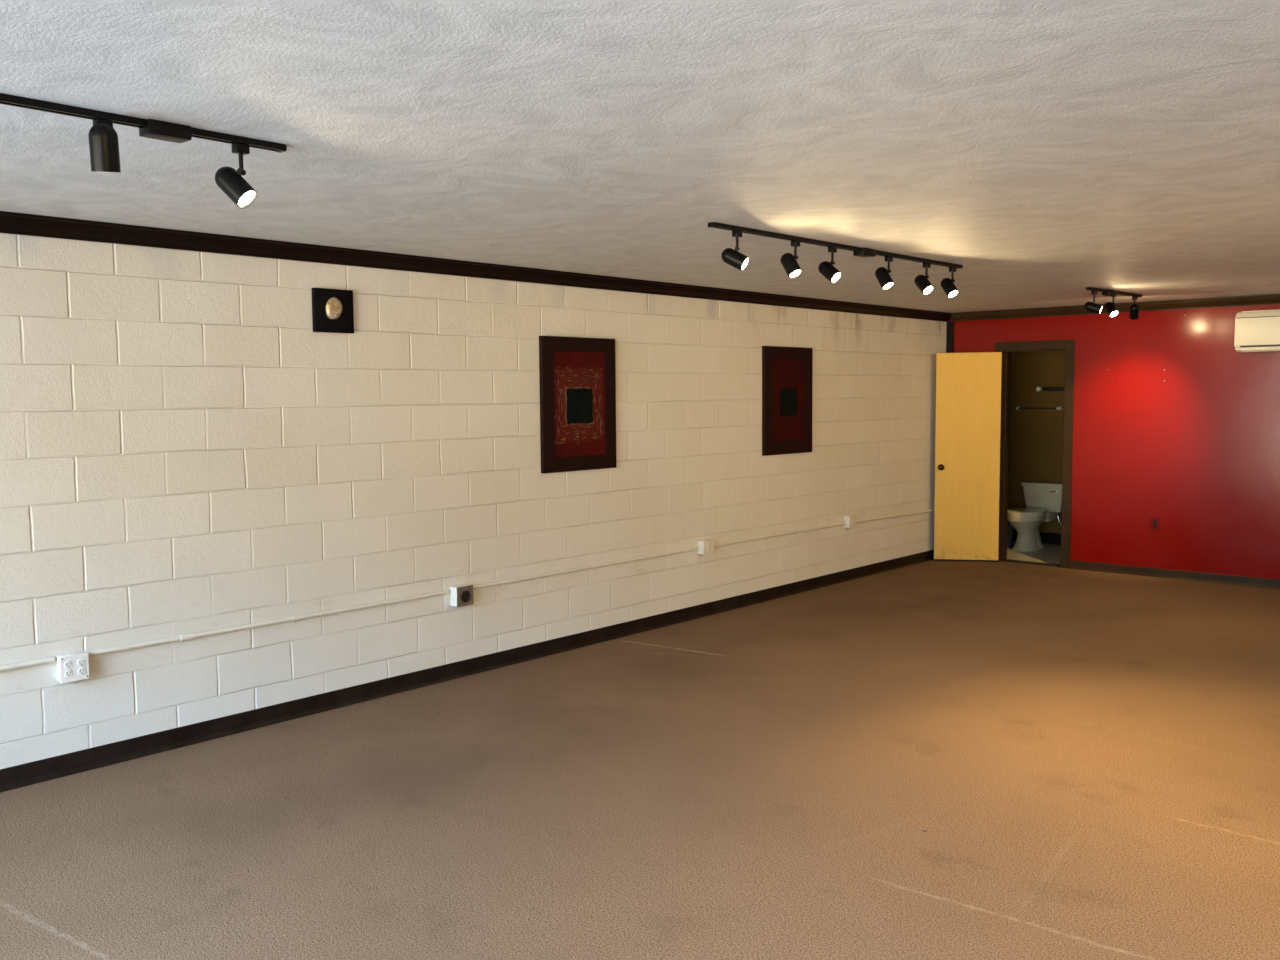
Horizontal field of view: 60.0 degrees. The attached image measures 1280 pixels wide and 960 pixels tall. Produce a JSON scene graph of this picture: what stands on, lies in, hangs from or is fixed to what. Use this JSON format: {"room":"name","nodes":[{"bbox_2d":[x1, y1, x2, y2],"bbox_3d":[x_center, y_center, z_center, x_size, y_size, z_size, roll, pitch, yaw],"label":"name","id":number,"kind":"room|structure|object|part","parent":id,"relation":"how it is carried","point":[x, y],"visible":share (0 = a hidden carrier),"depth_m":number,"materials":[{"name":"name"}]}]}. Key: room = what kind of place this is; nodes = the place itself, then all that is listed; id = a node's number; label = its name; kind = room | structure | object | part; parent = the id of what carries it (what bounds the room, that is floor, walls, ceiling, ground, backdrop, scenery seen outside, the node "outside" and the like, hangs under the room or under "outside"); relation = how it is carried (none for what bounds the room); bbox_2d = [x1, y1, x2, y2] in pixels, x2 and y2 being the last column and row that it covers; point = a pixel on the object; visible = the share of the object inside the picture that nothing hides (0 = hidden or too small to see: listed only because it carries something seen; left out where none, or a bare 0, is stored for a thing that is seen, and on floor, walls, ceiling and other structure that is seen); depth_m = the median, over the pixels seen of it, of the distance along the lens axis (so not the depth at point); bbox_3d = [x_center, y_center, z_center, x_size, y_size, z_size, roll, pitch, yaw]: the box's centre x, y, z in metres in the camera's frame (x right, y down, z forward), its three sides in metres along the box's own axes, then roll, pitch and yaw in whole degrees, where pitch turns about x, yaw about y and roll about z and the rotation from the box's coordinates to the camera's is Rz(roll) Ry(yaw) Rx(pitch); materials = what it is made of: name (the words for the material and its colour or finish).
{"room":"empty commercial room","nodes":[
{"label":"empty commercial room","id":0,"kind":"room"},
{"bbox_2d":[0,233,1010,768],"bbox_3d":[-0.442,-0.119,7.368,0.150,2.458,13.900,3,6,42],"label":"wall","id":1,"kind":"structure","parent":0,"point":[182,450],"depth_m":6.04,"materials":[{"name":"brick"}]},
{"bbox_2d":[0,657,54,671],"bbox_3d":[-3.733,0.909,3.595,0.029,0.048,3.458,3,6,42],"label":"conduit pipe","id":2,"kind":"object","parent":1,"relation":"attached to","point":[50,659],"visible":1,"depth_m":4.79,"materials":[{"name":"beige paint"}]},
{"bbox_2d":[56,651,89,683],"bbox_3d":[-2.525,0.833,4.930,0.054,0.120,0.122,3,6,42],"label":"outlet box","id":3,"kind":"object","parent":1,"relation":"attached to","point":[71,667],"visible":1,"depth_m":4.91,"materials":[{"name":"white plastic"}]},
{"bbox_2d":[64,661,72,676],"bbox_3d":[-2.526,0.836,4.893,0.003,0.072,0.033,3,6,42],"label":"receptacle","id":4,"kind":"object","parent":3,"relation":"attached to","point":[68,665],"depth_m":4.89,"materials":[{"name":"white plastic"}]},
{"bbox_2d":[77,659,85,674],"bbox_3d":[-2.488,0.832,4.935,0.003,0.072,0.033,3,6,42],"label":"receptacle","id":5,"kind":"object","parent":3,"relation":"attached to","point":[81,663],"depth_m":4.93,"materials":[{"name":"white plastic"}]},
{"bbox_2d":[87,590,447,655],"bbox_3d":[-1.811,0.728,5.748,0.033,0.056,2.036,3,6,42],"label":"conduit pipe","id":6,"kind":"object","parent":1,"relation":"attached to","point":[183,637],"visible":1,"depth_m":5.59,"materials":[{"name":"white metal"}]},
{"bbox_2d":[311,288,353,333],"bbox_3d":[-1.614,-0.892,5.843,0.048,0.228,0.236,3,6,42],"label":"wall art","id":7,"kind":"object","parent":1,"relation":"attached to","point":[332,309],"visible":1,"depth_m":5.82,"materials":[{"name":"black fabric"}]},
{"bbox_2d":[450,584,473,606],"bbox_3d":[-1.055,0.684,6.560,0.077,0.118,0.124,3,6,42],"label":"outlet box","id":8,"kind":"object","parent":1,"relation":"attached to","point":[460,595],"visible":1,"depth_m":6.53,"materials":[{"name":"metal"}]},
{"bbox_3d":[-1.033,0.685,6.541,0.005,0.118,0.124,3,6,42],"label":"plate","id":9,"kind":"part","parent":8,"relation":"part of","materials":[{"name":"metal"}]},
{"bbox_2d":[461,590,470,602],"bbox_3d":[-1.028,0.688,6.537,0.007,0.072,0.072,3,6,42],"label":"socket","id":10,"kind":"object","parent":8,"relation":"attached to","point":[465,594],"depth_m":6.54,"materials":[{"name":"brown plastic"}]},
{"bbox_2d":[0,550,933,792],"bbox_3d":[-0.884,1.112,6.823,0.022,0.094,12.044,3,6,42],"label":"baseboard","id":11,"kind":"structure","parent":1,"relation":"attached to","point":[18,776],"depth_m":6.17,"materials":[{"name":"black wood"}]},
{"bbox_2d":[0,211,950,321],"bbox_3d":[-0.890,-1.248,6.627,0.060,0.083,12.044,3,6,42],"label":"trim","id":12,"kind":"structure","parent":1,"relation":"attached to","point":[10,222],"depth_m":6.03,"materials":[{"name":"brown wood"}]},
{"bbox_2d":[539,336,615,472],"bbox_3d":[-0.399,-0.496,7.252,0.032,0.868,0.672,3,6,42],"label":"framed picture","id":13,"kind":"object","parent":1,"relation":"attached to","point":[577,375],"visible":1,"depth_m":7.23},
{"bbox_2d":[473,547,698,588],"bbox_3d":[-0.293,0.585,7.449,0.033,0.054,2.166,3,6,42],"label":"conduit pipe","id":14,"kind":"object","parent":1,"relation":"attached to","point":[535,576],"visible":0.99,"depth_m":7.30,"materials":[{"name":"beige paint"}]},
{"bbox_2d":[698,539,713,554],"bbox_3d":[0.495,0.502,8.304,0.063,0.105,0.125,3,6,42],"label":"outlet box","id":15,"kind":"object","parent":1,"relation":"attached to","point":[706,546],"visible":1,"depth_m":8.27,"materials":[{"name":"beige paint"}]},
{"bbox_3d":[0.514,0.503,8.287,0.004,0.105,0.125,3,6,42],"label":"plate","id":16,"kind":"part","parent":15,"relation":"part of","materials":[{"name":"beige paint"}]},
{"bbox_2d":[714,522,845,546],"bbox_3d":[1.173,0.452,9.092,0.029,0.050,1.916,3,6,42],"label":"conduit pipe","id":17,"kind":"object","parent":1,"relation":"attached to","point":[765,537],"visible":0.98,"depth_m":9.00,"materials":[{"name":"white metal"}]},
{"bbox_2d":[762,346,812,455],"bbox_3d":[1.209,-0.649,9.053,0.032,0.870,0.680,3,6,42],"label":"framed picture","id":18,"kind":"object","parent":1,"relation":"attached to","point":[786,371],"visible":1,"depth_m":9.02},
{"bbox_2d":[844,515,856,527],"bbox_3d":[1.870,0.371,9.845,0.063,0.105,0.120,3,6,42],"label":"outlet box","id":19,"kind":"object","parent":1,"relation":"attached to","point":[851,521],"visible":1,"depth_m":9.81,"materials":[{"name":"beige paint"}]},
{"bbox_3d":[1.890,0.372,9.828,0.004,0.105,0.120,3,6,42],"label":"plate","id":20,"kind":"part","parent":19,"relation":"part of","materials":[{"name":"beige paint"}]},
{"bbox_2d":[857,509,933,522],"bbox_3d":[2.500,0.337,10.580,0.029,0.061,1.792,3,6,42],"label":"conduit pipe","id":21,"kind":"object","parent":1,"relation":"attached to","point":[931,510],"visible":0.9,"depth_m":10.47,"materials":[{"name":"white metal"}]},
{"bbox_2d":[0,541,1279,959],"bbox_3d":[2.464,1.330,4.897,7.900,0.102,13.900,3,6,42],"label":"floor","id":22,"kind":"structure","parent":0,"point":[935,759],"depth_m":4.55,"materials":[{"name":"brown carpet"}]},
{"bbox_2d":[1007,522,1013,547],"bbox_3d":[3.926,0.593,11.924,0.192,0.258,0.192,3,6,42],"label":"waste bin","id":23,"kind":"object","parent":22,"relation":"on","point":[1010,527],"visible":0.26,"depth_m":11.85,"materials":[{"name":"black plastic"}]},
{"bbox_2d":[1007,481,1061,550],"bbox_3d":[4.199,0.388,11.803,0.484,0.680,0.879,3,6,42],"label":"toilet","id":24,"kind":"object","parent":22,"relation":"on","point":[1043,500],"visible":0.83,"depth_m":11.80,"materials":[{"name":"white ceramic"}]},
{"bbox_3d":[4.071,0.360,11.709,0.380,0.022,0.568,3,6,42],"label":"seat","id":25,"kind":"part","parent":24,"relation":"part of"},
{"bbox_3d":[4.071,0.330,11.707,0.382,0.036,0.571,3,6,42],"label":"seat lid","id":26,"kind":"part","parent":24,"relation":"part of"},
{"bbox_3d":[4.099,0.551,11.754,0.372,0.365,0.638,3,6,42],"label":"bowl","id":27,"kind":"part","parent":24,"relation":"part of","materials":[{"name":"white ceramic"}]},
{"bbox_3d":[4.409,0.046,12.015,0.484,0.034,0.242,3,6,42],"label":"tank lid","id":28,"kind":"part","parent":24,"relation":"part of","materials":[{"name":"white ceramic"}]},
{"bbox_3d":[4.412,0.199,12.030,0.456,0.271,0.222,3,6,42],"label":"tank","id":29,"kind":"part","parent":24,"relation":"part of","materials":[{"name":"white ceramic"}]},
{"bbox_2d":[1043,512,1056,521],"bbox_3d":[4.381,0.390,12.008,0.200,0.102,0.245,3,6,42],"label":"toilet paper roll","id":30,"kind":"object","parent":24,"relation":"attached to","point":[1050,516],"depth_m":11.90,"materials":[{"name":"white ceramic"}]},
{"bbox_2d":[0,0,1279,312],"bbox_3d":[2.443,-1.229,4.699,7.900,0.120,13.900,3,6,42],"label":"ceiling","id":31,"kind":"structure","parent":0,"point":[1049,151],"depth_m":3.31,"materials":[{"name":"paint"}]},
{"bbox_2d":[0,93,286,152],"bbox_3d":[-1.738,-0.961,2.743,0.068,0.040,1.895,3,6,42],"label":"ceiling track","id":32,"kind":"object","parent":31,"relation":"attached to","point":[150,128],"visible":1,"depth_m":3.12,"materials":[{"name":"black metal"}]},
{"bbox_2d":[88,118,120,172],"bbox_3d":[-1.459,-0.909,3.011,0.097,0.152,0.082,3,6,42],"label":"track spotlight","id":33,"kind":"object","parent":32,"relation":"hanging from","point":[103,138],"visible":1,"depth_m":2.98,"materials":[{"name":"black metal"}]},
{"bbox_2d":[215,143,256,208],"bbox_3d":[-1.224,-0.918,3.352,0.126,0.190,0.073,1,5,13],"label":"track spotlight","id":34,"kind":"object","parent":32,"relation":"hanging from","point":[230,181],"visible":1,"depth_m":3.33,"materials":[{"name":"black metal"}]},
{"bbox_3d":[-1.224,-0.886,3.354,0.126,0.126,0.073,1,5,13],"label":"lamp shade","id":35,"kind":"part","parent":34,"relation":"part of","materials":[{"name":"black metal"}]},
{"bbox_3d":[-1.207,-0.955,3.345,0.023,0.076,0.022,1,5,13],"label":"arm","id":36,"kind":"part","parent":34,"relation":"part of","materials":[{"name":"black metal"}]},
{"bbox_3d":[-1.200,-0.865,3.353,0.066,0.068,0.061,3,6,42],"label":"bulb","id":37,"kind":"part","parent":34,"relation":"part of","materials":[{"name":"white glass"}]},
{"bbox_2d":[708,222,962,268],"bbox_3d":[1.156,-1.236,5.974,0.068,0.040,2.470,4,6,42],"label":"ceiling track","id":38,"kind":"object","parent":31,"relation":"attached to","point":[857,251],"visible":1,"depth_m":5.80,"materials":[{"name":"black metal"}]},
{"bbox_2d":[721,230,748,270],"bbox_3d":[0.449,-1.078,5.224,0.133,0.188,0.074,1,5,21],"label":"track spotlight","id":39,"kind":"object","parent":38,"relation":"hanging from","point":[730,256],"visible":1,"depth_m":5.20,"materials":[{"name":"black metal"}]},
{"bbox_3d":[0.449,-1.040,5.227,0.133,0.112,0.073,1,5,20],"label":"lamp shade","id":40,"kind":"part","parent":39,"relation":"part of","materials":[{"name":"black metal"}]},
{"bbox_3d":[0.457,-1.114,5.219,0.021,0.077,0.022,1,5,20],"label":"arm","id":41,"kind":"part","parent":39,"relation":"part of","materials":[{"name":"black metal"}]},
{"bbox_3d":[0.478,-1.024,5.222,0.067,0.063,0.061,3,6,42],"label":"bulb","id":42,"kind":"part","parent":39,"relation":"part of","materials":[{"name":"white glass"}]},
{"bbox_2d":[781,240,801,278],"bbox_3d":[0.763,-1.111,5.594,0.117,0.186,0.078,3,6,42],"label":"track spotlight","id":43,"kind":"object","parent":38,"relation":"hanging from","point":[789,263],"visible":1,"depth_m":5.57,"materials":[{"name":"black metal"}]},
{"bbox_3d":[0.764,-1.083,5.596,0.117,0.132,0.078,3,6,42],"label":"lamp shade","id":44,"kind":"part","parent":43,"relation":"part of","materials":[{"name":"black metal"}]},
{"bbox_3d":[0.776,-1.057,5.585,0.065,0.067,0.062,3,6,42],"label":"bulb","id":45,"kind":"part","parent":43,"relation":"part of","materials":[{"name":"white glass"}]},
{"bbox_3d":[0.780,-1.145,5.573,0.022,0.075,0.024,-4,6,-42],"label":"arm","id":46,"kind":"part","parent":43,"relation":"part of","materials":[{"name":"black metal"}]},
{"bbox_2d":[818,247,841,283],"bbox_3d":[1.000,-1.129,5.835,0.130,0.190,0.074,3,6,42],"label":"track spotlight","id":47,"kind":"object","parent":38,"relation":"hanging from","point":[825,268],"visible":1,"depth_m":5.81,"materials":[{"name":"black metal"}]},
{"bbox_3d":[1.000,-1.095,5.837,0.130,0.121,0.074,3,6,42],"label":"lamp shade","id":48,"kind":"part","parent":47,"relation":"part of","materials":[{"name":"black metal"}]},
{"bbox_3d":[1.010,-1.165,5.822,0.023,0.077,0.022,3,6,42],"label":"arm","id":49,"kind":"part","parent":47,"relation":"part of","materials":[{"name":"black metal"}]},
{"bbox_3d":[1.018,-1.074,5.823,0.068,0.067,0.062,3,6,42],"label":"bulb","id":50,"kind":"part","parent":47,"relation":"part of","materials":[{"name":"white glass"}]},
{"bbox_2d":[875,256,893,289],"bbox_3d":[1.385,-1.169,6.272,0.073,0.186,0.116,-4,6,-40],"label":"track spotlight","id":51,"kind":"object","parent":38,"relation":"hanging from","point":[882,274],"visible":1,"depth_m":6.25,"materials":[{"name":"black metal"}]},
{"bbox_3d":[1.385,-1.142,6.274,0.073,0.132,0.116,-4,6,-40],"label":"lamp shade","id":52,"kind":"part","parent":51,"relation":"part of","materials":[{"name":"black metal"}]},
{"bbox_3d":[1.397,-1.116,6.262,0.065,0.067,0.062,3,6,42],"label":"bulb","id":53,"kind":"part","parent":51,"relation":"part of","materials":[{"name":"white glass"}]},
{"bbox_3d":[1.401,-1.203,6.250,0.022,0.075,0.024,-4,6,-40],"label":"arm","id":54,"kind":"part","parent":51,"relation":"part of","materials":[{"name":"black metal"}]},
{"bbox_2d":[914,262,933,294],"bbox_3d":[1.690,-1.194,6.591,0.075,0.190,0.127,-3,5,-28],"label":"track spotlight","id":55,"kind":"object","parent":38,"relation":"hanging from","point":[921,281],"visible":1,"depth_m":6.57,"materials":[{"name":"black metal"}]},
{"bbox_3d":[1.690,-1.162,6.594,0.073,0.126,0.127,-3,5,-30],"label":"lamp shade","id":56,"kind":"part","parent":55,"relation":"part of","materials":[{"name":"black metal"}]},
{"bbox_3d":[1.699,-1.230,6.573,0.022,0.076,0.023,-3,5,-30],"label":"arm","id":57,"kind":"part","parent":55,"relation":"part of","materials":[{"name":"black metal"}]},
{"bbox_3d":[1.700,-1.139,6.574,0.067,0.068,0.061,3,6,42],"label":"bulb","id":58,"kind":"part","parent":55,"relation":"part of","materials":[{"name":"white glass"}]},
{"bbox_2d":[941,267,958,297],"bbox_3d":[1.911,-1.216,6.837,0.076,0.189,0.122,-3,5,-27],"label":"track spotlight","id":59,"kind":"object","parent":38,"relation":"hanging from","point":[947,284],"visible":1,"depth_m":6.81,"materials":[{"name":"black metal"}]},
{"bbox_3d":[1.911,-1.186,6.839,0.073,0.129,0.122,-3,5,-30],"label":"lamp shade","id":60,"kind":"part","parent":59,"relation":"part of","materials":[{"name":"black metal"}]},
{"bbox_3d":[1.922,-1.251,6.816,0.022,0.075,0.024,-3,5,-30],"label":"arm","id":61,"kind":"part","parent":59,"relation":"part of","materials":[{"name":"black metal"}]},
{"bbox_3d":[1.921,-1.161,6.823,0.066,0.068,0.061,3,6,42],"label":"bulb","id":62,"kind":"part","parent":59,"relation":"part of","materials":[{"name":"white glass"}]},
{"bbox_2d":[1086,287,1141,296],"bbox_3d":[3.760,-1.474,8.761,1.012,0.040,0.068,-5,6,-45],"label":"ceiling track","id":63,"kind":"object","parent":31,"relation":"attached to","point":[1105,292],"visible":1,"depth_m":8.65,"materials":[{"name":"black metal"}]},
{"bbox_2d":[1084,290,1102,313],"bbox_3d":[3.476,-1.359,8.491,0.134,0.184,0.074,2,5,25],"label":"track spotlight","id":64,"kind":"object","parent":63,"relation":"hanging from","point":[1092,307],"visible":1,"depth_m":8.47,"materials":[{"name":"black metal"}]},
{"bbox_3d":[3.477,-1.318,8.495,0.134,0.102,0.073,2,5,26],"label":"lamp shade","id":65,"kind":"part","parent":64,"relation":"part of","materials":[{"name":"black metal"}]},
{"bbox_2d":[1104,296,1118,317],"bbox_3d":[3.729,-1.379,8.764,0.074,0.190,0.126,-2,5,-19],"label":"track spotlight","id":66,"kind":"object","parent":63,"relation":"hanging from","point":[1109,307],"visible":1,"depth_m":8.74,"materials":[{"name":"black metal"}]},
{"bbox_2d":[1129,296,1138,319],"bbox_3d":[4.027,-1.402,9.020,0.074,0.190,0.126,1,5,24],"label":"track spotlight","id":67,"kind":"object","parent":63,"relation":"hanging from","point":[1134,308],"visible":1,"depth_m":9.00,"materials":[{"name":"black metal"}]},
{"bbox_3d":[4.027,-1.370,9.022,0.073,0.126,0.126,1,5,23],"label":"lamp shade","id":68,"kind":"part","parent":67,"relation":"part of","materials":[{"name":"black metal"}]},
{"bbox_2d":[1008,351,1064,533],"bbox_3d":[4.818,-0.512,11.874,1.700,2.458,0.150,3,6,42],"label":"wall","id":69,"kind":"structure","parent":0,"point":[1036,435],"depth_m":12.18,"materials":[{"name":"paint"}]},
{"bbox_2d":[1012,530,1060,544],"bbox_3d":[4.726,0.653,11.939,1.520,0.120,0.022,3,6,42],"label":"baseboard","id":70,"kind":"structure","parent":69,"relation":"attached to","point":[1047,538],"depth_m":12.15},
{"bbox_2d":[1016,407,1060,409],"bbox_3d":[4.355,-0.784,12.117,0.482,0.038,0.068,3,6,42],"label":"towel bar","id":71,"kind":"object","parent":69,"relation":"attached to","point":[1017,408],"visible":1,"depth_m":12.09,"materials":[{"name":"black metal"}]},
{"bbox_2d":[1036,387,1063,390],"bbox_3d":[4.585,-0.979,11.882,0.662,0.054,0.087,3,6,42],"label":"wall rail","id":72,"kind":"object","parent":69,"relation":"attached to","point":[1037,388],"visible":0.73,"depth_m":12.00,"materials":[{"name":"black metal"}]},
{"bbox_2d":[949,304,1279,579],"bbox_3d":[5.932,-0.284,8.809,7.750,2.458,0.150,3,6,42],"label":"wall","id":73,"kind":"structure","parent":0,"point":[1187,451],"depth_m":9.81,"materials":[{"name":"red paint"}]},
{"bbox_2d":[946,322,953,352],"bbox_3d":[3.121,-0.451,11.190,0.074,2.279,0.020,3,6,42],"label":"trim","id":74,"kind":"structure","parent":73,"relation":"attached to","point":[950,325],"depth_m":11.10,"materials":[{"name":"brown wood"}]},
{"bbox_2d":[934,352,1001,559],"bbox_3d":[3.217,-0.228,10.881,0.614,2.035,0.165,0,5,11],"label":"door","id":75,"kind":"structure","parent":73,"relation":"in","point":[968,385],"depth_m":10.86,"materials":[{"name":"yellow paint"}]},
{"bbox_2d":[1002,559,1060,566],"bbox_3d":[3.828,0.807,10.780,0.598,0.008,0.110,3,6,42],"label":"trim","id":76,"kind":"structure","parent":73,"relation":"attached to","point":[1006,560],"depth_m":10.78,"materials":[{"name":"brown wood"}]},
{"bbox_2d":[991,339,1074,567],"bbox_3d":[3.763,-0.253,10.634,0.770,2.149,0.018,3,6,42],"label":"trim","id":77,"kind":"structure","parent":73,"relation":"attached to","point":[1068,345],"depth_m":10.43,"materials":[{"name":"brown wood"}]},
{"bbox_2d":[950,294,1279,321],"bbox_3d":[5.931,-1.456,8.569,7.539,0.083,0.060,3,6,42],"label":"trim","id":78,"kind":"structure","parent":73,"relation":"attached to","point":[1267,299],"depth_m":9.87,"materials":[{"name":"brown wood"}]},
{"bbox_2d":[1151,517,1159,530],"bbox_3d":[4.619,0.393,9.931,0.072,0.116,0.009,3,6,42],"label":"wall outlet","id":79,"kind":"object","parent":73,"relation":"attached to","point":[1154,520],"visible":1,"depth_m":9.93,"materials":[{"name":"brown plastic"}]},
{"bbox_2d":[1070,560,1279,588],"bbox_3d":[6.421,0.940,8.361,6.315,0.078,0.022,3,6,42],"label":"baseboard","id":80,"kind":"structure","parent":73,"relation":"attached to","point":[1080,565],"depth_m":9.82,"materials":[{"name":"brown wood"}]},
{"bbox_2d":[1234,310,1279,352],"bbox_3d":[5.317,-1.222,9.035,0.795,0.341,0.212,3,6,42],"label":"air conditioner","id":81,"kind":"object","parent":73,"relation":"attached to","point":[1255,331],"visible":1,"depth_m":9.11,"materials":[{"name":"beige plastic"}]},
{"bbox_3d":[5.027,-1.240,9.298,0.012,0.328,0.202,3,6,42],"label":"panel","id":82,"kind":"part","parent":81,"relation":"part of","materials":[{"name":"beige plastic"}]},
{"bbox_3d":[5.249,-1.213,8.959,0.767,0.225,0.008,3,6,42],"label":"panel","id":83,"kind":"part","parent":81,"relation":"part of","materials":[{"name":"beige plastic"}]}
]}

